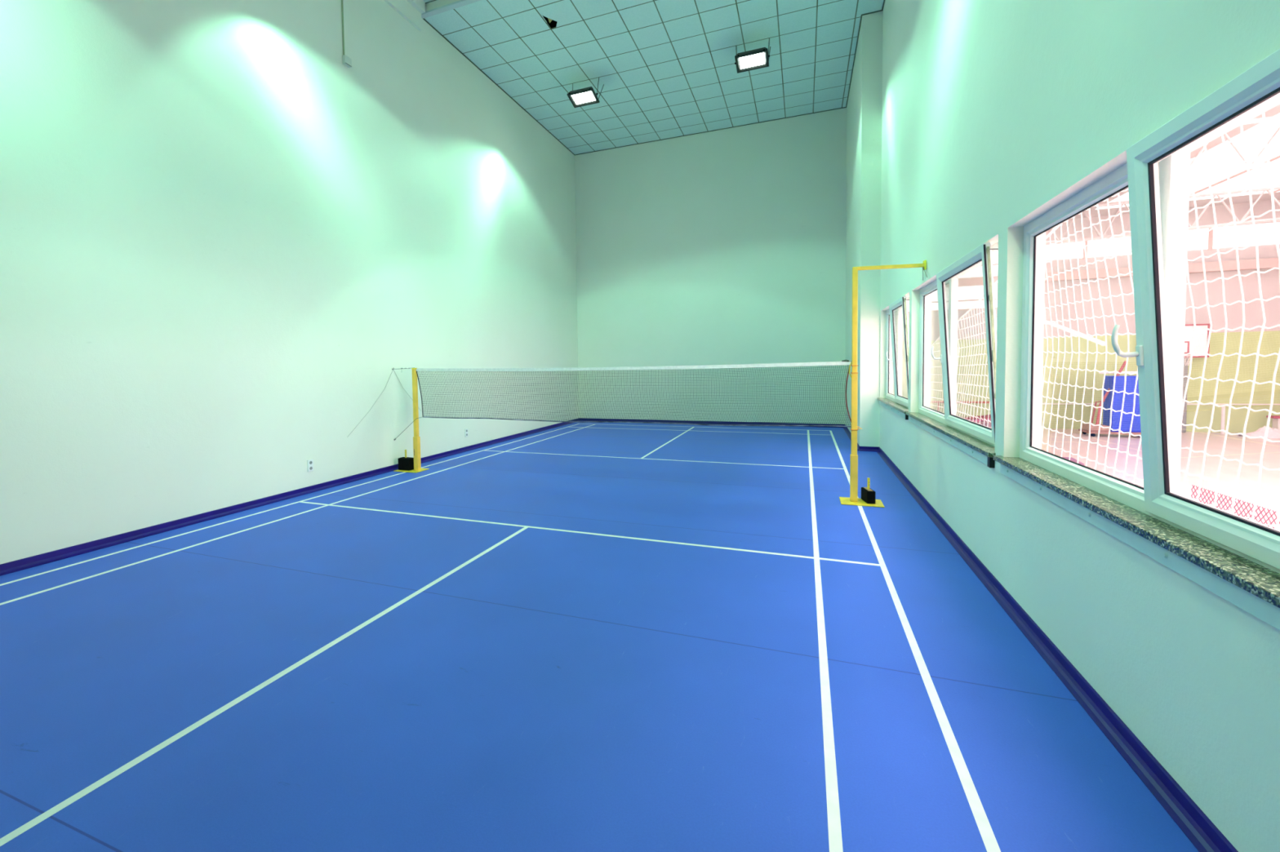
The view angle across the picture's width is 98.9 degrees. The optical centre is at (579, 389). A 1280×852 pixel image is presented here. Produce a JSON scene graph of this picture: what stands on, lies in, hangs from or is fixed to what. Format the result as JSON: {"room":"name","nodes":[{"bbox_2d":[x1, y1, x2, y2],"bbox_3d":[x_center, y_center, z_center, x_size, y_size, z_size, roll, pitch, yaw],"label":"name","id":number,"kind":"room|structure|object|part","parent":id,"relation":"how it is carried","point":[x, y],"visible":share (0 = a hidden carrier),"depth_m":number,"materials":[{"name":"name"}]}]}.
{"room":"sports hall","nodes":[
{"label":"sports hall","id":0,"kind":"room"},
{"bbox_2d":[0,0,578,564],"bbox_3d":[-3.312,-2.599,7.530,0.250,7.750,16.800,0,3,22],"label":"wall","id":1,"kind":"structure","parent":0,"point":[224,237],"depth_m":6.12,"materials":[{"name":"paint"}]},
{"bbox_2d":[0,417,579,576],"bbox_3d":[-3.108,1.232,7.643,0.050,0.077,16.400,0,3,22],"label":"baseboard","id":2,"kind":"structure","parent":1,"relation":"attached to","point":[60,554],"depth_m":5.68,"materials":[{"name":"blue plastic"}]},
{"bbox_2d":[306,459,313,471],"bbox_3d":[-3.420,0.967,6.919,0.021,0.150,0.080,0,3,22],"label":"wall socket","id":3,"kind":"object","parent":1,"relation":"attached to","point":[309,462],"visible":1,"depth_m":6.91,"materials":[{"name":"white plastic"}]},
{"bbox_2d":[341,0,344,55],"bbox_3d":[-3.217,-5.146,7.390,0.022,1.223,0.027,0,3,22],"label":"conduit","id":4,"kind":"object","parent":1,"relation":"attached to","point":[342,6],"visible":1,"depth_m":7.39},
{"bbox_2d":[342,54,351,67],"bbox_3d":[-3.179,-4.479,7.444,0.056,0.112,0.120,0,3,22],"label":"junction box","id":5,"kind":"object","parent":1,"relation":"attached to","point":[347,61],"visible":1,"depth_m":7.41,"materials":[{"name":"white plastic"}]},
{"bbox_2d":[383,0,425,31],"bbox_3d":[-4.432,-5.816,4.291,0.130,0.420,9.870,0,3,22],"label":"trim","id":6,"kind":"structure","parent":1,"relation":"attached to","point":[411,11],"depth_m":8.61,"materials":[{"name":"paint"}]},
{"bbox_2d":[464,428,467,436],"bbox_3d":[-2.105,0.808,10.120,0.021,0.150,0.080,0,3,22],"label":"wall socket","id":7,"kind":"object","parent":1,"relation":"attached to","point":[465,429],"visible":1,"depth_m":10.11,"materials":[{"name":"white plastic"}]},
{"bbox_3d":[-2.843,-0.311,8.310,0.029,0.038,0.028,0,3,22],"label":"wall hook","id":8,"kind":"object","parent":1,"relation":"attached to","visible":0},
{"bbox_2d":[346,371,392,437],"bbox_3d":[-3.022,0.183,7.900,0.004,0.913,0.943,0,3,22],"label":"wire","id":9,"kind":"object","parent":8,"relation":"hanging from","point":[392,371],"visible":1,"depth_m":7.90,"materials":[{"name":"grey metal"}]},
{"bbox_2d":[425,0,460,11],"bbox_3d":[0.639,-6.178,7.596,7.000,0.160,0.040,0,3,22],"label":"trim","id":10,"kind":"structure","parent":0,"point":[438,3],"depth_m":8.77,"materials":[{"name":"paint"}]},
{"bbox_2d":[421,0,481,18],"bbox_3d":[0.636,-6.101,7.588,7.000,0.030,0.095,0,3,22],"label":"trim","id":11,"kind":"structure","parent":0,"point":[460,3],"depth_m":8.70,"materials":[{"name":"white metal"}]},
{"bbox_2d":[0,422,1199,851],"bbox_3d":[0.104,1.400,6.332,7.390,0.251,16.800,0,3,22],"label":"floor","id":12,"kind":"structure","parent":0,"point":[574,637],"depth_m":2.73,"materials":[{"name":"blue rubber"}]},
{"bbox_2d":[393,368,429,472],"bbox_3d":[-2.570,0.456,8.253,0.420,1.553,0.310,0,3,22],"label":"net post","id":13,"kind":"object","parent":12,"relation":"on","point":[416,439],"visible":0.97,"depth_m":8.18,"materials":[{"name":"yellow metal"}]},
{"bbox_2d":[398,449,413,471],"bbox_3d":[-2.643,1.071,8.288,0.210,0.305,0.120,0,3,22],"label":"weight","id":14,"kind":"object","parent":13,"relation":"on","point":[405,463],"visible":0.97,"depth_m":8.24,"materials":[{"name":"black metal"}]},
{"bbox_3d":[-2.557,1.228,8.287,0.420,0.008,0.310,0,3,22],"label":"plate","id":15,"kind":"part","parent":13,"relation":"part of","materials":[{"name":"yellow paint"}]},
{"bbox_2d":[392,360,851,439],"bbox_3d":[0.079,0.224,7.146,6.305,1.103,0.065,0,3,22],"label":"net","id":16,"kind":"object","parent":13,"relation":"attached to","point":[825,364],"visible":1,"depth_m":6.90,"materials":[{"name":"black fabric"}]},
{"bbox_3d":[-2.398,0.053,8.156,0.113,0.724,0.015,0,3,22],"label":"cord","id":17,"kind":"part","parent":16,"relation":"part of","materials":[{"name":"fabric"}]},
{"bbox_3d":[0.324,0.419,7.057,5.773,0.040,0.053,0,3,22],"label":"cord","id":18,"kind":"part","parent":16,"relation":"part of","materials":[{"name":"fabric"}]},
{"bbox_3d":[2.954,0.055,5.962,0.086,0.716,0.020,0,3,22],"label":"cord","id":19,"kind":"part","parent":16,"relation":"part of","materials":[{"name":"fabric"}]},
{"bbox_2d":[839,260,926,507],"bbox_3d":[3.244,-0.056,5.836,0.812,2.593,0.325,0,3,22],"label":"net post","id":20,"kind":"object","parent":12,"relation":"on","point":[853,500],"visible":1,"depth_m":5.91,"materials":[{"name":"yellow metal"}]},
{"bbox_3d":[3.083,1.235,5.968,0.415,0.008,0.325,0,3,22],"label":"plate","id":21,"kind":"part","parent":20,"relation":"part of","materials":[{"name":"yellow paint"}]},
{"bbox_2d":[861,477,875,503],"bbox_3d":[3.156,1.099,5.961,0.085,0.260,0.210,-1,3,10],"label":"weight","id":22,"kind":"object","parent":20,"relation":"on","point":[868,495],"visible":1,"depth_m":5.89,"materials":[{"name":"black metal"}]},
{"bbox_3d":[3.159,1.030,5.957,0.026,0.122,0.025,0,3,22],"label":"handle","id":23,"kind":"part","parent":22,"relation":"part of","materials":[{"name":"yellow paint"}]},
{"bbox_3d":[3.295,-1.304,5.811,0.701,0.038,0.032,0,3,12],"label":"arm","id":24,"kind":"part","parent":20,"relation":"part of","materials":[{"name":"yellow paint"}]},
{"bbox_3d":[3.632,-1.306,5.738,0.015,0.100,0.056,0,3,12],"label":"arm plate","id":25,"kind":"part","parent":20,"relation":"part of","materials":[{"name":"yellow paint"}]},
{"bbox_2d":[422,0,884,155],"bbox_3d":[-0.020,-6.236,5.991,7.000,0.440,16.400,0,3,22],"label":"ceiling","id":26,"kind":"structure","parent":0,"point":[666,68],"depth_m":10.22,"materials":[{"name":"tile"}]},
{"bbox_2d":[567,77,604,107],"bbox_3d":[0.116,-6.006,11.008,0.594,0.472,0.639,0,3,22],"label":"floodlight","id":27,"kind":"object","parent":26,"relation":"hanging from","point":[584,96],"visible":1,"depth_m":10.90,"materials":[{"name":"grey"}]},
{"bbox_3d":[0.076,-5.834,10.910,0.418,0.069,0.266,0,3,22],"label":"lamp glass","id":28,"kind":"part","parent":27,"relation":"part of","materials":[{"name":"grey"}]},
{"bbox_2d":[734,38,770,73],"bbox_3d":[3.100,-6.001,9.771,0.594,0.472,0.639,0,3,22],"label":"floodlight","id":29,"kind":"object","parent":26,"relation":"hanging from","point":[757,59],"visible":1,"depth_m":9.66,"materials":[{"name":"grey"}]},
{"bbox_3d":[3.060,-5.830,9.674,0.418,0.069,0.266,0,3,22],"label":"lamp glass","id":30,"kind":"part","parent":29,"relation":"part of","materials":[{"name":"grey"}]},
{"bbox_2d":[574,107,846,424],"bbox_3d":[3.280,-2.989,13.785,7.190,7.750,0.200,0,3,22],"label":"wall","id":31,"kind":"structure","parent":0,"point":[725,246],"depth_m":13.59,"materials":[{"name":"paint"}]},
{"bbox_2d":[579,417,844,427],"bbox_3d":[3.071,0.848,13.933,6.676,0.077,0.050,0,3,22],"label":"baseboard","id":32,"kind":"structure","parent":31,"relation":"attached to","point":[595,420],"depth_m":13.78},
{"bbox_2d":[928,231,1045,449],"bbox_3d":[5.351,-1.856,9.475,0.120,8.800,36.500,0,3,22],"label":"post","id":33,"kind":"structure","parent":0,"point":[1045,232],"depth_m":6.48,"materials":[{"name":"white paint"}]},
{"bbox_2d":[945,257,1279,287],"bbox_3d":[19.940,-4.723,22.849,16.640,0.350,0.260,0,3,22],"label":"roof beam","id":34,"kind":"structure","parent":33,"relation":"attached to","point":[1246,264],"depth_m":21.89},
{"bbox_2d":[1045,186,1279,244],"bbox_3d":[18.480,-5.818,19.301,16.598,1.504,0.120,0,3,22],"label":"roof truss","id":35,"kind":"object","parent":33,"relation":"attached to","point":[1264,189],"visible":0.3,"depth_m":18.26,"materials":[{"name":"white metal"}]},
{"bbox_2d":[1190,115,1279,177],"bbox_3d":[15.821,-5.636,12.827,16.596,1.404,0.120,0,3,22],"label":"roof truss","id":36,"kind":"object","parent":33,"relation":"attached to","point":[1252,166],"visible":0.16,"depth_m":12.85,"materials":[{"name":"white metal"}]},
{"bbox_2d":[844,0,1279,851],"bbox_3d":[3.228,-2.591,4.844,0.490,7.750,16.400,0,3,22],"label":"wall","id":37,"kind":"structure","parent":0,"point":[969,122],"depth_m":2.96,"materials":[{"name":"paint"}]},
{"bbox_2d":[422,0,884,155],"bbox_3d":[1.875,-6.248,10.604,7.000,0.016,6.435,0,3,22],"label":"trim","id":38,"kind":"structure","parent":37,"relation":"attached to","point":[882,10],"depth_m":12.02,"materials":[{"name":"metal"}]},
{"bbox_2d":[843,424,859,450],"bbox_3d":[5.480,0.936,11.048,0.050,0.077,3.560,0,3,22],"label":"baseboard","id":39,"kind":"structure","parent":37,"relation":"attached to","point":[846,430],"depth_m":11.47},
{"bbox_2d":[858,446,879,451],"bbox_3d":[4.952,1.021,9.316,0.310,0.077,0.050,0,3,22],"label":"baseboard","id":40,"kind":"structure","parent":37,"relation":"attached to","point":[860,448],"depth_m":9.33,"materials":[{"name":"blue plastic"}]},
{"bbox_2d":[877,296,909,419],"bbox_3d":[4.597,-0.470,7.922,0.215,1.568,2.727,0,3,22],"label":"window","id":41,"kind":"structure","parent":37,"relation":"in","point":[897,313],"depth_m":8.04,"materials":[{"name":"white plastic"}]},
{"bbox_3d":[4.957,-0.558,8.602,0.006,1.324,1.025,0,3,22],"label":"pane","id":42,"kind":"part","parent":41,"relation":"part of","materials":[{"name":"clear glass"}]},
{"bbox_3d":[4.588,0.224,7.962,0.126,0.030,2.727,0,3,22],"label":"sill","id":43,"kind":"part","parent":41,"relation":"part of","materials":[{"name":"stone"}]},
{"bbox_3d":[4.465,-0.510,7.570,0.083,1.264,1.004,0,3,22],"label":"pane","id":44,"kind":"part","parent":41,"relation":"part of","materials":[{"name":"clear glass"}]},
{"bbox_3d":[4.665,-0.522,7.896,0.070,1.464,2.695,0,3,22],"label":"frame","id":45,"kind":"part","parent":41,"relation":"part of","materials":[{"name":"white plastic"}]},
{"bbox_3d":[4.458,-0.509,7.573,0.138,1.442,1.180,0,3,22],"label":"sash","id":46,"kind":"part","parent":41,"relation":"part of","materials":[{"name":"white plastic"}]},
{"bbox_3d":[4.231,-0.516,7.023,0.099,1.310,0.011,0,3,22],"label":"lock rail","id":47,"kind":"part","parent":41,"relation":"part of","materials":[{"name":"white plastic"}]},
{"bbox_2d":[906,242,998,467],"bbox_3d":[3.441,-0.326,5.108,0.215,1.568,3.215,0,3,22],"label":"window","id":48,"kind":"structure","parent":37,"relation":"in","point":[976,440],"depth_m":5.07,"materials":[{"name":"white plastic"}]},
{"bbox_3d":[3.421,-0.349,5.231,0.085,0.132,0.022,0,3,22],"label":"handle","id":49,"kind":"part","parent":48,"relation":"part of","materials":[{"name":"white plastic"}]},
{"bbox_3d":[3.431,0.368,5.147,0.126,0.030,3.215,0,3,22],"label":"sill","id":50,"kind":"part","parent":48,"relation":"part of","materials":[{"name":"stone"}]},
{"bbox_3d":[3.217,-0.354,4.552,0.138,1.442,1.480,0,3,22],"label":"sash","id":51,"kind":"part","parent":48,"relation":"part of","materials":[{"name":"white plastic"}]},
{"bbox_3d":[2.933,-0.354,3.863,0.099,1.310,0.011,0,3,22],"label":"lock rail","id":52,"kind":"part","parent":48,"relation":"part of","materials":[{"name":"white plastic"}]},
{"bbox_2d":[876,447,1238,851],"bbox_3d":[2.643,1.325,3.352,0.050,0.077,12.828,0,3,22],"label":"baseboard","id":53,"kind":"structure","parent":37,"relation":"attached to","point":[1204,835],"depth_m":2.32,"materials":[{"name":"blue plastic"}]},
{"bbox_2d":[993,48,1279,630],"bbox_3d":[2.188,-0.171,2.059,0.215,1.564,3.175,0,3,22],"label":"window","id":54,"kind":"structure","parent":37,"relation":"in","point":[1236,558],"depth_m":2.08,"materials":[{"name":"white plastic"}]},
{"bbox_3d":[2.158,-0.191,2.154,0.085,0.132,0.022,0,3,22],"label":"handle","id":55,"kind":"part","parent":54,"relation":"part of","materials":[{"name":"white plastic"}]},
{"bbox_3d":[2.179,0.525,2.098,0.126,0.030,3.175,0,3,22],"label":"sill","id":56,"kind":"part","parent":54,"relation":"part of","materials":[{"name":"stone"}]},
{"bbox_3d":[2.199,-0.132,2.139,0.017,0.080,0.030,0,3,22],"label":"handle plate","id":57,"kind":"part","parent":54,"relation":"part of","materials":[{"name":"white plastic"}]},
{"bbox_3d":[1.959,-0.197,1.489,0.138,1.442,1.450,0,3,22],"label":"sash","id":58,"kind":"part","parent":54,"relation":"part of","materials":[{"name":"white plastic"}]},
{"bbox_2d":[902,200,1279,433],"bbox_3d":[20.081,-3.565,23.196,16.740,10.500,0.200,0,3,22],"label":"wall","id":59,"kind":"structure","parent":0,"point":[1270,341],"depth_m":22.12,"materials":[{"name":"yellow paint"}]},
{"bbox_2d":[906,256,998,312],"bbox_3d":[15.536,-5.088,24.837,6.600,3.150,0.065,0,3,22],"label":"window","id":60,"kind":"structure","parent":59,"relation":"in","point":[968,296],"depth_m":24.14,"materials":[{"name":"grey"}]},
{"bbox_2d":[1042,402,1279,405],"bbox_3d":[23.334,0.594,21.863,9.500,0.128,0.168,0,3,22],"label":"wall rail","id":61,"kind":"object","parent":59,"relation":"attached to","point":[1043,403],"visible":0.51,"depth_m":22.55,"materials":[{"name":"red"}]},
{"bbox_2d":[1044,222,1279,260],"bbox_3d":[23.154,-5.852,21.668,8.900,0.900,0.065,0,3,22],"label":"window","id":62,"kind":"structure","parent":59,"relation":"in","point":[1265,232],"depth_m":21.22,"materials":[{"name":"grey"}]},
{"bbox_2d":[1041,428,1279,528],"bbox_3d":[13.206,2.599,6.477,16.740,0.100,36.500,0,3,22],"label":"floor","id":63,"kind":"structure","parent":0,"point":[1248,479],"depth_m":15.60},
{"bbox_2d":[930,400,989,411],"bbox_3d":[16.675,1.116,24.078,3.700,1.185,0.090,0,3,22],"label":"railing","id":64,"kind":"object","parent":63,"relation":"on","point":[935,402],"visible":0.12,"depth_m":24.01,"materials":[{"name":"paint"}]},
{"bbox_3d":[16.666,0.569,24.054,3.700,0.090,0.090,0,3,22],"label":"rail","id":65,"kind":"part","parent":64,"relation":"part of","materials":[{"name":"metal"}]},
{"bbox_2d":[964,414,991,427],"bbox_3d":[16.520,1.364,21.990,2.400,0.880,1.040,0,3,22],"label":"box","id":66,"kind":"object","parent":63,"relation":"on","point":[985,417],"visible":0.18,"depth_m":21.70,"materials":[{"name":"plastic"}]},
{"bbox_2d":[1062,457,1084,465],"bbox_3d":[14.087,2.089,15.938,0.900,0.049,1.300,0,3,22],"label":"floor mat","id":67,"kind":"object","parent":63,"relation":"on","point":[1067,458],"visible":0.21,"depth_m":15.89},
{"bbox_2d":[1078,360,1141,436],"bbox_3d":[20.480,0.355,20.771,1.950,2.865,0.950,0,3,22],"label":"trolley","id":68,"kind":"object","parent":63,"relation":"on","point":[1108,380],"visible":0.52,"depth_m":20.45,"materials":[{"name":"blue plastic"}]},
{"bbox_3d":[19.938,1.004,21.000,0.435,1.180,0.060,0,3,22],"label":"frame","id":69,"kind":"part","parent":68,"relation":"part of","materials":[{"name":"red metal"}]},
{"bbox_3d":[20.180,0.267,20.725,1.075,2.675,0.138,-1,3,5],"label":"frame","id":70,"kind":"part","parent":68,"relation":"part of","materials":[{"name":"red metal"}]},
{"bbox_3d":[20.902,-0.648,21.006,1.350,0.087,0.100,0,3,22],"label":"rail","id":71,"kind":"part","parent":68,"relation":"part of","materials":[{"name":"white metal"}]},
{"bbox_2d":[1181,324,1209,432],"bbox_3d":[23.379,-0.404,21.313,1.900,4.240,0.797,0,3,22],"label":"basketball hoop","id":72,"kind":"object","parent":63,"relation":"on","point":[1201,339],"visible":0.31,"depth_m":21.19,"materials":[{"name":"red paint"}]},
{"bbox_2d":[1220,406,1225,434],"bbox_3d":[24.679,1.189,20.902,0.092,1.050,0.092,2,4,45],"label":"post","id":73,"kind":"object","parent":63,"relation":"on","point":[1223,408],"visible":1,"depth_m":20.88,"materials":[{"name":"metal"}]},
{"bbox_2d":[1237,426,1279,438],"bbox_3d":[25.712,1.544,19.630,2.600,0.418,0.600,0,3,22],"label":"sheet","id":74,"kind":"object","parent":63,"relation":"on","point":[1273,433],"visible":0.77,"depth_m":19.78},
{"bbox_2d":[1266,415,1279,430],"bbox_3d":[26.661,1.358,20.070,1.780,0.720,0.350,0,3,22],"label":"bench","id":75,"kind":"object","parent":63,"relation":"on","point":[1276,419],"visible":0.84,"depth_m":20.29,"materials":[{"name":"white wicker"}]},
{"bbox_3d":[26.655,1.038,20.055,1.780,0.080,0.350,0,3,22],"label":"seat","id":76,"kind":"part","parent":75,"relation":"part of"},
{"bbox_3d":[26.005,1.397,20.341,0.060,0.640,0.270,0,3,22],"label":"leg","id":77,"kind":"part","parent":75,"relation":"part of","materials":[{"name":"white metal"}]},
{"bbox_2d":[1069,104,1279,219],"bbox_3d":[13.055,-6.316,6.081,16.740,0.150,36.500,0,3,22],"label":"ceiling","id":78,"kind":"structure","parent":0,"point":[1274,111],"depth_m":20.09,"materials":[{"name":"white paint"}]},
{"bbox_2d":[930,112,1279,530],"bbox_3d":[3.626,0.577,4.245,0.279,4.050,9.973,0,3,22],"label":"safety net","id":79,"kind":"object","parent":78,"relation":"hanging from","point":[1264,123],"visible":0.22,"depth_m":2.83,"materials":[{"name":"white fabric"}]},
{"bbox_2d":[1044,320,1105,346],"bbox_3d":[3.812,-0.491,4.332,0.028,0.327,1.406,0,3,22],"label":"rope","id":80,"kind":"object","parent":79,"relation":"attached to","point":[1073,332],"visible":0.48,"depth_m":4.03,"materials":[{"name":"white fabric"}]},
{"bbox_2d":[1191,484,1279,528],"bbox_3d":[2.749,1.459,1.623,0.003,1.760,2.903,0,3,22],"label":"net","id":81,"kind":"object","parent":79,"relation":"attached to","point":[1192,485],"visible":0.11,"depth_m":2.62,"materials":[{"name":"red fabric"}]}
]}

